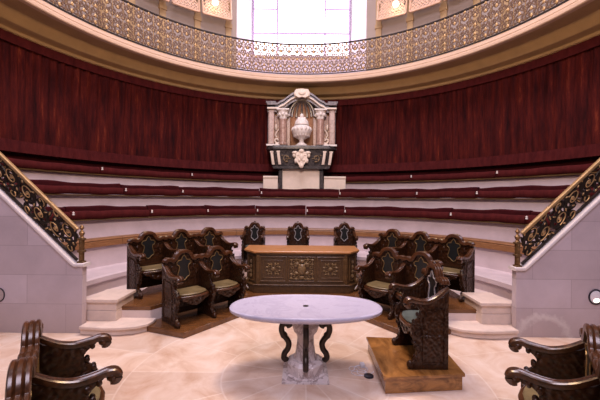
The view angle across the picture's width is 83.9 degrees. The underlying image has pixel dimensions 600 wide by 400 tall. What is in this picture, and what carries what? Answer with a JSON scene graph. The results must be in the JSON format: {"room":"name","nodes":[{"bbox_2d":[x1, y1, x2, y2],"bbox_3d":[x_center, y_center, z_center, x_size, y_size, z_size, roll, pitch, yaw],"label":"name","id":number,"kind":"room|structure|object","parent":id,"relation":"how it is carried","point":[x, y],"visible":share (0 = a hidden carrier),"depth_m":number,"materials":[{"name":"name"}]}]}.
{"room":"anatomical theatre","nodes":[
{"label":"anatomical theatre","id":0,"kind":"room"},
{"bbox_2d":[0,188,90,332],"bbox_3d":[-5.042,-0.256,4.990,3.747,4.420,0.170,1,0,0],"label":"wall","id":1,"kind":"structure","parent":0,"point":[39,279],"depth_m":4.94,"materials":[{"name":"stone"}]},
{"bbox_2d":[0,288,4,301],"bbox_3d":[-4.443,1.402,4.934,0.168,0.208,0.016,1,0,0],"label":"ring","id":2,"kind":"object","parent":1,"relation":"attached to","point":[2,293],"visible":1,"depth_m":4.94,"materials":[{"name":"metal"}]},
{"bbox_2d":[0,152,85,262],"bbox_3d":[-4.979,-0.949,4.990,3.556,3.748,0.090,1,0,0],"label":"stair railing","id":3,"kind":"object","parent":1,"relation":"on","point":[55,227],"visible":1,"depth_m":4.97,"materials":[{"name":"metal"}]},
{"bbox_2d":[86,284,146,320],"bbox_3d":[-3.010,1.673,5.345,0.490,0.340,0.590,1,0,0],"label":"step","id":4,"kind":"structure","parent":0,"point":[106,305],"depth_m":5.08,"materials":[{"name":"stone"}]},
{"bbox_2d":[79,318,155,335],"bbox_3d":[-2.732,1.908,5.025,0.970,0.135,0.430,1,0,0],"label":"step","id":5,"kind":"structure","parent":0,"point":[122,326],"depth_m":4.90,"materials":[{"name":"stone"}]},
{"bbox_2d":[46,0,236,69],"bbox_3d":[-5.555,-6.851,7.686,2.911,4.800,11.519,1,0,19],"label":"wall","id":6,"kind":"structure","parent":0,"point":[176,13],"depth_m":11.57,"materials":[{"name":"paint"}]},
{"bbox_2d":[98,0,106,31],"bbox_3d":[-5.796,-6.853,9.805,0.160,4.800,0.250,1,0,35],"label":"trim","id":7,"kind":"structure","parent":6,"relation":"attached to","point":[98,0],"depth_m":9.79,"materials":[{"name":"wood"}]},
{"bbox_2d":[127,0,134,42],"bbox_3d":[-5.277,-6.848,10.465,0.160,4.800,0.250,1,0,42],"label":"trim","id":8,"kind":"structure","parent":6,"relation":"attached to","point":[131,1],"depth_m":10.42,"materials":[{"name":"wood"}]},
{"bbox_2d":[158,0,166,53],"bbox_3d":[-4.587,-6.842,11.146,0.250,4.800,0.160,1,0,-41],"label":"trim","id":9,"kind":"structure","parent":6,"relation":"attached to","point":[162,7],"depth_m":11.10,"materials":[{"name":"wood"}]},
{"bbox_2d":[172,0,199,12],"bbox_3d":[-3.915,-7.336,11.379,0.992,1.770,0.405,1,0,-35],"label":"lattice screen","id":10,"kind":"object","parent":6,"relation":"attached to","point":[179,3],"visible":1,"depth_m":11.31,"materials":[{"name":"brown wood"}]},
{"bbox_2d":[194,0,201,62],"bbox_3d":[-3.633,-6.833,11.838,0.250,4.800,0.160,1,0,-31],"label":"trim","id":11,"kind":"structure","parent":6,"relation":"attached to","point":[197,16],"depth_m":11.79,"materials":[{"name":"stone"}]},
{"bbox_2d":[202,0,231,20],"bbox_3d":[-2.978,-7.327,11.933,1.102,1.770,0.408,1,0,-26],"label":"lattice screen","id":12,"kind":"object","parent":6,"relation":"attached to","point":[226,6],"visible":0.94,"depth_m":11.85,"materials":[{"name":"brown wood"}]},
{"bbox_2d":[225,1,231,68],"bbox_3d":[-2.641,-6.824,12.338,0.250,4.800,0.160,1,0,-22],"label":"trim","id":13,"kind":"structure","parent":6,"relation":"attached to","point":[228,25],"depth_m":12.29,"materials":[{"name":"stone"}]},
{"bbox_2d":[236,0,251,71],"bbox_3d":[-2.356,-7.022,13.404,0.304,5.200,1.846,1,0,9],"label":"wall","id":14,"kind":"structure","parent":0,"point":[244,7],"depth_m":13.34,"materials":[{"name":"paint"}]},
{"bbox_2d":[0,317,580,399],"bbox_3d":[-0.019,2.100,5.740,19.000,0.200,19.000,1,0,0],"label":"floor","id":15,"kind":"structure","parent":0,"point":[239,358],"depth_m":4.08,"materials":[{"name":"beige stone"}]},
{"bbox_2d":[5,319,122,399],"bbox_3d":[-1.559,1.440,2.299,0.604,1.091,1.535,1,0,-35],"label":"stall","id":16,"kind":"object","parent":15,"relation":"on","point":[45,368],"visible":1,"depth_m":2.35,"materials":[{"name":"brown wood"}]},
{"bbox_2d":[147,276,450,338],"bbox_3d":[-0.018,1.957,6.562,4.647,0.085,3.577,1,0,0],"label":"wooden platform","id":17,"kind":"object","parent":15,"relation":"on","point":[192,322],"visible":0.28,"depth_m":5.32,"materials":[{"name":"brown wood"}]},
{"bbox_2d":[161,245,250,328],"bbox_3d":[-1.530,1.356,5.540,0.604,1.091,1.335,1,0,43],"label":"stall","id":18,"kind":"object","parent":17,"relation":"on","point":[190,281],"visible":0.94,"depth_m":5.51,"materials":[{"name":"brown wood"}]},
{"bbox_2d":[244,245,358,292],"bbox_3d":[0.036,1.483,7.300,2.460,0.862,0.910,1,0,0],"label":"desk","id":19,"kind":"object","parent":17,"relation":"on","point":[274,268],"visible":1,"depth_m":6.90,"materials":[{"name":"brown wood"}]},
{"bbox_2d":[354,247,443,319],"bbox_3d":[1.605,1.384,5.540,0.604,1.091,1.335,1,0,-43],"label":"stall","id":20,"kind":"object","parent":17,"relation":"on","point":[386,267],"visible":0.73,"depth_m":5.74,"materials":[{"name":"brown wood"}]},
{"bbox_2d":[229,294,381,384],"bbox_3d":[0.063,1.608,3.860,1.752,0.785,0.915,1,0,0],"label":"table","id":21,"kind":"object","parent":15,"relation":"on","point":[305,313],"visible":1,"depth_m":3.75,"materials":[{"name":"stone"}]},
{"bbox_2d":[349,362,373,375],"bbox_3d":[0.714,1.984,3.924,0.269,0.045,0.233,1,0,-19],"label":"cable coil","id":22,"kind":"object","parent":15,"relation":"on","point":[362,365],"visible":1,"depth_m":3.95,"materials":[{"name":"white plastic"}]},
{"bbox_2d":[364,373,373,378],"bbox_3d":[0.782,1.998,3.800,0.110,0.018,0.110,1,0,0],"label":"socket","id":23,"kind":"object","parent":15,"relation":"on","point":[366,375],"visible":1,"depth_m":3.79,"materials":[{"name":"metal"}]},
{"bbox_2d":[366,337,464,393],"bbox_3d":[1.323,1.920,3.947,0.920,0.185,1.024,1,0,0],"label":"dais","id":24,"kind":"object","parent":15,"relation":"on","point":[389,360],"visible":0.77,"depth_m":3.54,"materials":[{"name":"brown wood"}]},
{"bbox_2d":[388,261,449,369],"bbox_3d":[1.369,1.270,3.920,0.495,1.115,0.695,1,0,0],"label":"carved armchair","id":25,"kind":"object","parent":24,"relation":"on","point":[421,314],"visible":1,"depth_m":3.60,"materials":[{"name":"brown wood"}]},
{"bbox_2d":[504,323,599,399],"bbox_3d":[1.780,1.471,2.334,0.604,1.091,1.415,1,0,34],"label":"stall","id":26,"kind":"object","parent":15,"relation":"on","point":[571,371],"visible":1,"depth_m":2.50,"materials":[{"name":"brown wood"}]},
{"bbox_2d":[121,271,475,320],"bbox_3d":[-0.017,1.877,7.540,5.800,0.245,4.600,1,0,0],"label":"step","id":27,"kind":"structure","parent":0,"point":[155,313],"depth_m":5.24,"materials":[{"name":"stone"}]},
{"bbox_2d":[121,259,476,312],"bbox_3d":[-0.016,1.722,7.540,5.800,0.065,4.600,1,0,0],"label":"wooden platform","id":28,"kind":"object","parent":27,"relation":"on","point":[152,296],"visible":0.13,"depth_m":5.53,"materials":[{"name":"brown wood"}]},
{"bbox_2d":[126,227,237,298],"bbox_3d":[-2.199,1.125,6.509,0.604,1.091,2.075,1,0,40],"label":"stall","id":29,"kind":"object","parent":28,"relation":"on","point":[146,253],"visible":0.65,"depth_m":6.22,"materials":[{"name":"brown wood"}]},
{"bbox_2d":[240,221,265,264],"bbox_3d":[-1.236,1.121,8.863,0.605,1.115,0.574,1,0,0],"label":"carved armchair","id":30,"kind":"object","parent":28,"relation":"on","point":[253,234],"visible":0.8,"depth_m":9.07,"materials":[{"name":"brown wood"}]},
{"bbox_2d":[286,221,309,244],"bbox_3d":[-0.057,1.132,8.863,0.605,1.115,0.574,1,0,0],"label":"carved armchair","id":31,"kind":"object","parent":28,"relation":"on","point":[297,234],"visible":0.53,"depth_m":9.07,"materials":[{"name":"brown wood"}]},
{"bbox_2d":[333,222,358,265],"bbox_3d":[1.202,1.143,8.863,0.605,1.115,0.574,1,0,0],"label":"carved armchair","id":32,"kind":"object","parent":28,"relation":"on","point":[344,235],"visible":0.68,"depth_m":9.07,"materials":[{"name":"brown wood"}]},
{"bbox_2d":[363,229,475,301],"bbox_3d":[2.228,1.165,6.509,0.604,1.091,2.075,1,0,-40],"label":"stall","id":33,"kind":"object","parent":28,"relation":"on","point":[457,255],"visible":0.61,"depth_m":6.24,"materials":[{"name":"brown wood"}]},
{"bbox_2d":[3,169,596,299],"bbox_3d":[-0.006,0.690,8.945,14.599,2.620,8.190,1,0,0],"label":"seating","id":34,"kind":"structure","parent":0,"point":[107,269],"depth_m":9.51,"materials":[{"name":"stone"}]},
{"bbox_2d":[263,176,277,188],"bbox_3d":[-1.063,-0.402,12.080,0.525,0.935,0.220,1,0,0],"label":"parapet block","id":35,"kind":"object","parent":34,"relation":"on","point":[270,182],"visible":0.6,"depth_m":12.00,"materials":[{"name":"beige stone"}]},
{"bbox_2d":[62,228,537,254],"bbox_3d":[-0.009,0.998,8.077,10.040,0.195,5.366,1,0,0],"label":"trim","id":36,"kind":"structure","parent":34,"relation":"attached to","point":[120,239],"depth_m":8.20,"materials":[{"name":"brown wood"}]},
{"bbox_2d":[3,166,596,182],"bbox_3d":[0.006,-0.653,8.903,13.660,0.037,7.041,1,0,0],"label":"trim","id":37,"kind":"structure","parent":34,"relation":"on","point":[24,169],"depth_m":9.68,"materials":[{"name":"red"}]},
{"bbox_2d":[0,157,99,173],"bbox_3d":[-6.252,-0.830,7.377,0.472,0.214,4.039,1,0,15],"label":"velvet cushion","id":38,"kind":"object","parent":37,"relation":"on","point":[19,163],"visible":0.88,"depth_m":8.21,"materials":[{"name":"red fabric"}]},
{"bbox_2d":[99,167,189,178],"bbox_3d":[-4.692,-0.814,10.299,0.312,0.213,2.723,1,0,44],"label":"velvet cushion","id":39,"kind":"object","parent":37,"relation":"on","point":[103,170],"visible":0.98,"depth_m":10.20,"materials":[{"name":"red fabric"}]},
{"bbox_2d":[190,173,262,180],"bbox_3d":[-2.549,-0.797,11.773,2.551,0.212,0.293,1,0,-23],"label":"velvet cushion","id":40,"kind":"object","parent":37,"relation":"on","point":[192,175],"visible":1,"depth_m":11.75,"materials":[{"name":"red fabric"}]},
{"bbox_2d":[346,175,409,181],"bbox_3d":[2.704,-0.747,11.735,2.264,0.213,0.257,1,0,24],"label":"velvet cushion","id":41,"kind":"object","parent":37,"relation":"on","point":[400,177],"visible":0.98,"depth_m":11.71,"materials":[{"name":"red fabric"}]},
{"bbox_2d":[410,171,496,180],"bbox_3d":[4.663,-0.732,10.347,2.591,0.212,0.298,1,0,45],"label":"velvet cushion","id":42,"kind":"object","parent":37,"relation":"on","point":[491,174],"visible":0.98,"depth_m":10.26,"materials":[{"name":"red fabric"}]},
{"bbox_2d":[496,163,599,177],"bbox_3d":[6.232,-0.716,7.435,0.496,0.215,4.167,1,0,-15],"label":"velvet cushion","id":43,"kind":"object","parent":37,"relation":"on","point":[568,169],"visible":0.91,"depth_m":8.25,"materials":[{"name":"red fabric"}]},
{"bbox_2d":[49,215,550,227],"bbox_3d":[-0.005,0.516,8.408,11.259,0.037,5.925,1,0,0],"label":"trim","id":44,"kind":"structure","parent":34,"relation":"attached to","point":[191,215],"depth_m":9.61,"materials":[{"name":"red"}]},
{"bbox_2d":[31,206,70,220],"bbox_3d":[-5.391,0.291,6.459,0.369,0.330,2.044,1,0,8],"label":"velvet cushion","id":45,"kind":"object","parent":44,"relation":"on","point":[47,208],"visible":0.11,"depth_m":7.15,"materials":[{"name":"red fabric"}]},
{"bbox_2d":[64,205,149,219],"bbox_3d":[-4.749,0.297,8.371,0.387,0.330,2.079,1,0,28],"label":"velvet cushion","id":46,"kind":"object","parent":44,"relation":"on","point":[97,211],"visible":0.98,"depth_m":8.25,"materials":[{"name":"red fabric"}]},
{"bbox_2d":[146,205,205,216],"bbox_3d":[-3.596,0.307,9.828,1.711,0.328,0.356,1,0,-42],"label":"velvet cushion","id":47,"kind":"object","parent":44,"relation":"on","point":[155,210],"visible":0.99,"depth_m":9.75,"materials":[{"name":"red fabric"}]},
{"bbox_2d":[204,205,255,214],"bbox_3d":[-2.214,0.319,10.716,1.633,0.324,0.352,1,0,-25],"label":"velvet cushion","id":48,"kind":"object","parent":44,"relation":"on","point":[210,209],"visible":0.98,"depth_m":10.66,"materials":[{"name":"red fabric"}]},
{"bbox_2d":[255,205,305,214],"bbox_3d":[-0.636,0.332,11.145,1.696,0.329,0.357,1,0,-8],"label":"velvet cushion","id":49,"kind":"object","parent":44,"relation":"on","point":[296,209],"visible":0.99,"depth_m":11.08,"materials":[{"name":"red fabric"}]},
{"bbox_2d":[306,206,344,215],"bbox_3d":[0.835,0.346,11.132,1.286,0.332,0.330,1,0,7],"label":"velvet cushion","id":50,"kind":"object","parent":44,"relation":"on","point":[310,210],"visible":0.99,"depth_m":11.07,"materials":[{"name":"red fabric"}]},
{"bbox_2d":[344,206,453,218],"bbox_3d":[2.897,0.365,10.242,3.318,0.332,0.530,1,0,32],"label":"velvet cushion","id":51,"kind":"object","parent":44,"relation":"on","point":[387,211],"visible":0.97,"depth_m":10.20,"materials":[{"name":"red fabric"}]},
{"bbox_2d":[450,209,531,223],"bbox_3d":[4.722,0.383,8.415,0.381,0.324,2.001,1,0,-30],"label":"velvet cushion","id":52,"kind":"object","parent":44,"relation":"on","point":[493,215],"visible":0.98,"depth_m":8.28,"materials":[{"name":"red fabric"}]},
{"bbox_2d":[525,211,568,225],"bbox_3d":[5.367,0.389,6.501,0.393,0.328,2.135,1,0,-9],"label":"velvet cushion","id":53,"kind":"object","parent":44,"relation":"on","point":[534,214],"visible":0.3,"depth_m":7.37,"materials":[{"name":"red fabric"}]},
{"bbox_2d":[20,193,580,199],"bbox_3d":[0.001,-0.073,8.692,12.459,0.037,6.556,1,0,0],"label":"trim","id":54,"kind":"structure","parent":34,"relation":"attached to","point":[20,193],"depth_m":9.64,"materials":[{"name":"red fabric"}]},
{"bbox_2d":[0,178,123,194],"bbox_3d":[-5.678,-0.302,7.392,0.608,0.331,4.071,1,0,16],"label":"velvet cushion","id":55,"kind":"object","parent":54,"relation":"on","point":[46,186],"visible":0.74,"depth_m":8.16,"materials":[{"name":"red fabric"}]},
{"bbox_2d":[121,185,180,195],"bbox_3d":[-4.381,-0.291,9.902,0.352,0.331,1.720,1,0,42],"label":"velvet cushion","id":56,"kind":"object","parent":54,"relation":"on","point":[167,190],"visible":0.99,"depth_m":9.85,"materials":[{"name":"red fabric"}]},
{"bbox_2d":[179,187,259,196],"bbox_3d":[-2.623,-0.276,11.141,2.672,0.329,0.430,1,0,-27],"label":"velvet cushion","id":57,"kind":"object","parent":54,"relation":"on","point":[185,191],"visible":0.98,"depth_m":11.12,"materials":[{"name":"red fabric"}]},
{"bbox_2d":[260,188,338,197],"bbox_3d":[-0.023,-0.251,11.729,2.812,0.330,0.462,1,0,0],"label":"velvet cushion","id":58,"kind":"object","parent":54,"relation":"on","point":[264,192],"visible":1,"depth_m":11.68,"materials":[{"name":"red fabric"}]},
{"bbox_2d":[339,188,417,197],"bbox_3d":[2.559,-0.225,11.177,2.614,0.327,0.424,1,0,25],"label":"velvet cushion","id":59,"kind":"object","parent":54,"relation":"on","point":[343,193],"visible":0.98,"depth_m":11.15,"materials":[{"name":"red fabric"}]},
{"bbox_2d":[416,187,479,197],"bbox_3d":[4.340,-0.211,9.945,0.358,0.328,1.804,1,0,-45],"label":"velvet cushion","id":60,"kind":"object","parent":54,"relation":"on","point":[467,192],"visible":0.98,"depth_m":9.85,"materials":[{"name":"red fabric"}]},
{"bbox_2d":[476,183,599,197],"bbox_3d":[5.673,-0.199,7.402,0.622,0.331,4.096,1,0,-17],"label":"velvet cushion","id":61,"kind":"object","parent":54,"relation":"on","point":[527,191],"visible":0.79,"depth_m":8.18,"materials":[{"name":"red fabric"}]},
{"bbox_2d":[266,88,337,197],"bbox_3d":[0.053,-1.933,12.116,2.564,4.018,0.928,1,0,0],"label":"monument","id":62,"kind":"object","parent":34,"relation":"on","point":[299,166],"visible":0.98,"depth_m":11.98,"materials":[{"name":"beige stone"}]},
{"bbox_2d":[291,114,311,144],"bbox_3d":[0.061,-2.514,11.960,0.749,1.170,0.752,1,0,0],"label":"urn","id":63,"kind":"object","parent":62,"relation":"on","point":[301,130],"visible":0.97,"depth_m":11.76,"materials":[{"name":"white stone"}]},
{"bbox_2d":[292,125,310,144],"bbox_3d":[0.057,-2.293,11.960,0.710,0.730,0.710,1,0,0],"label":"bowl","id":64,"kind":"object","parent":63,"relation":"on","point":[301,132],"depth_m":11.72,"materials":[{"name":"white stone"}]},
{"bbox_2d":[324,176,345,197],"bbox_3d":[1.250,-0.381,12.080,0.776,0.935,0.220,1,0,0],"label":"parapet block","id":65,"kind":"object","parent":34,"relation":"on","point":[330,182],"visible":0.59,"depth_m":12.00,"materials":[{"name":"beige stone"}]},
{"bbox_2d":[0,151,599,182],"bbox_3d":[0.020,-2.200,7.296,14.600,3.400,11.487,1,0,0],"label":"wall","id":66,"kind":"structure","parent":0,"point":[581,161],"depth_m":10.34,"materials":[{"name":"white stone"}]},
{"bbox_2d":[0,28,279,171],"bbox_3d":[-4.761,-2.468,8.352,3.275,2.750,11.802,1,0,29],"label":"curtain","id":67,"kind":"object","parent":66,"relation":"hanging from","point":[53,103],"visible":0.92,"depth_m":10.03,"materials":[{"name":"fabric"}]},
{"bbox_2d":[0,0,599,99],"bbox_3d":[0.036,-3.985,7.456,14.600,0.530,11.168,1,0,0],"label":"trim","id":68,"kind":"structure","parent":66,"relation":"attached to","point":[16,17],"depth_m":9.68,"materials":[{"name":"stone"}]},
{"bbox_2d":[322,35,599,172],"bbox_3d":[4.806,-2.381,8.350,3.267,2.750,11.827,1,0,-29],"label":"curtain","id":69,"kind":"object","parent":66,"relation":"hanging from","point":[546,108],"visible":0.85,"depth_m":10.04,"materials":[{"name":"fabric"}]},
{"bbox_2d":[351,0,366,72],"bbox_3d":[2.482,-6.978,13.404,0.304,5.200,1.846,1,0,-9],"label":"wall","id":70,"kind":"structure","parent":0,"point":[358,7],"depth_m":13.34,"materials":[{"name":"paint"}]},
{"bbox_2d":[250,55,351,74],"bbox_3d":[0.047,-5.175,13.490,4.800,1.850,2.100,1,0,0],"label":"sill","id":71,"kind":"structure","parent":70,"relation":"attached to","point":[259,60],"depth_m":14.17,"materials":[{"name":"paint"}]},
{"bbox_2d":[252,0,350,55],"bbox_3d":[0.069,-8.120,14.345,4.224,4.240,0.110,1,0,0],"label":"window","id":72,"kind":"structure","parent":70,"relation":"in","point":[277,21],"depth_m":14.38,"materials":[{"name":"white glass"}]},
{"bbox_2d":[366,0,567,70],"bbox_3d":[5.678,-6.749,7.686,2.911,4.800,11.519,1,0,-19],"label":"wall","id":73,"kind":"structure","parent":0,"point":[430,14],"depth_m":11.52,"materials":[{"name":"paint"}]},
{"bbox_2d":[19,0,593,82],"bbox_3d":[0.039,-4.265,7.456,14.600,0.270,11.168,1,0,0],"label":"trim","id":74,"kind":"structure","parent":73,"relation":"attached to","point":[41,6],"depth_m":9.59,"materials":[{"name":"stone"}]},
{"bbox_2d":[43,0,568,74],"bbox_3d":[0.045,-4.972,8.037,12.170,1.085,7.576,1,0,0],"label":"balcony balustrade","id":75,"kind":"object","parent":74,"relation":"on","point":[536,3],"visible":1,"depth_m":10.31,"materials":[{"name":"metal"}]},
{"bbox_2d":[375,0,381,69],"bbox_3d":[2.897,-6.774,12.282,0.250,4.800,0.160,1,0,23],"label":"trim","id":76,"kind":"structure","parent":73,"relation":"attached to","point":[378,27],"depth_m":12.23,"materials":[{"name":"stone"}]},
{"bbox_2d":[377,0,407,20],"bbox_3d":[3.286,-7.271,11.844,1.093,1.770,0.408,1,0,28],"label":"lattice screen","id":77,"kind":"object","parent":73,"relation":"attached to","point":[401,11],"visible":0.97,"depth_m":11.78,"materials":[{"name":"brown wood"}]},
{"bbox_2d":[393,0,398,6],"bbox_3d":[3.332,-6.770,11.530,0.200,0.314,0.400,1,0,29],"label":"wall lamp","id":78,"kind":"object","parent":77,"relation":"attached to","point":[395,3],"visible":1,"depth_m":11.39,"materials":[{"name":"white glass"}]},
{"bbox_2d":[406,0,413,63],"bbox_3d":[3.888,-6.765,11.757,0.250,4.800,0.160,1,0,32],"label":"trim","id":79,"kind":"structure","parent":73,"relation":"attached to","point":[410,18],"depth_m":11.72,"materials":[{"name":"stone"}]},
{"bbox_2d":[409,0,440,12],"bbox_3d":[4.248,-7.262,11.230,1.112,1.770,0.409,1,0,37],"label":"lattice screen","id":80,"kind":"object","parent":73,"relation":"attached to","point":[412,5],"visible":1,"depth_m":11.20,"materials":[{"name":"brown wood"}]},
{"bbox_2d":[439,0,447,54],"bbox_3d":[4.783,-6.757,11.082,0.250,4.800,0.160,1,0,41],"label":"trim","id":81,"kind":"structure","parent":73,"relation":"attached to","point":[443,8],"depth_m":11.04,"materials":[{"name":"wood"}]},
{"bbox_2d":[473,0,480,44],"bbox_3d":[5.498,-6.750,10.354,0.160,4.800,0.250,1,0,-40],"label":"trim","id":82,"kind":"structure","parent":73,"relation":"attached to","point":[474,1],"depth_m":10.32,"materials":[{"name":"wood"}]},
{"bbox_2d":[501,0,508,33],"bbox_3d":[5.980,-6.746,9.716,0.160,4.800,0.250,1,0,-34],"label":"trim","id":83,"kind":"structure","parent":73,"relation":"attached to","point":[505,3],"depth_m":9.66,"materials":[{"name":"wood"}]},
{"bbox_2d":[450,289,511,324],"bbox_3d":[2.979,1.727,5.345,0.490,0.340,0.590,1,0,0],"label":"step","id":84,"kind":"structure","parent":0,"point":[491,308],"depth_m":5.08,"materials":[{"name":"stone"}]},
{"bbox_2d":[449,321,518,338],"bbox_3d":[2.697,1.957,5.025,0.970,0.135,0.430,1,0,0],"label":"step","id":85,"kind":"structure","parent":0,"point":[468,329],"depth_m":4.89,"materials":[{"name":"stone"}]},
{"bbox_2d":[508,194,599,337],"bbox_3d":[5.045,-0.164,4.990,3.747,4.420,0.170,1,0,0],"label":"wall","id":86,"kind":"structure","parent":0,"point":[551,290],"depth_m":4.94,"materials":[{"name":"stone"}]},
{"bbox_2d":[513,158,599,266],"bbox_3d":[4.999,-0.859,4.990,3.561,3.748,0.090,1,0,0],"label":"stair railing","id":87,"kind":"object","parent":86,"relation":"on","point":[583,183],"visible":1,"depth_m":4.97,"materials":[{"name":"metal"}]},
{"bbox_2d":[588,289,599,304],"bbox_3d":[4.368,1.433,4.935,0.220,0.234,0.068,1,0,0],"label":"wall spotlight","id":88,"kind":"object","parent":86,"relation":"attached to","point":[594,295],"visible":1,"depth_m":4.92,"materials":[{"name":"metal"}]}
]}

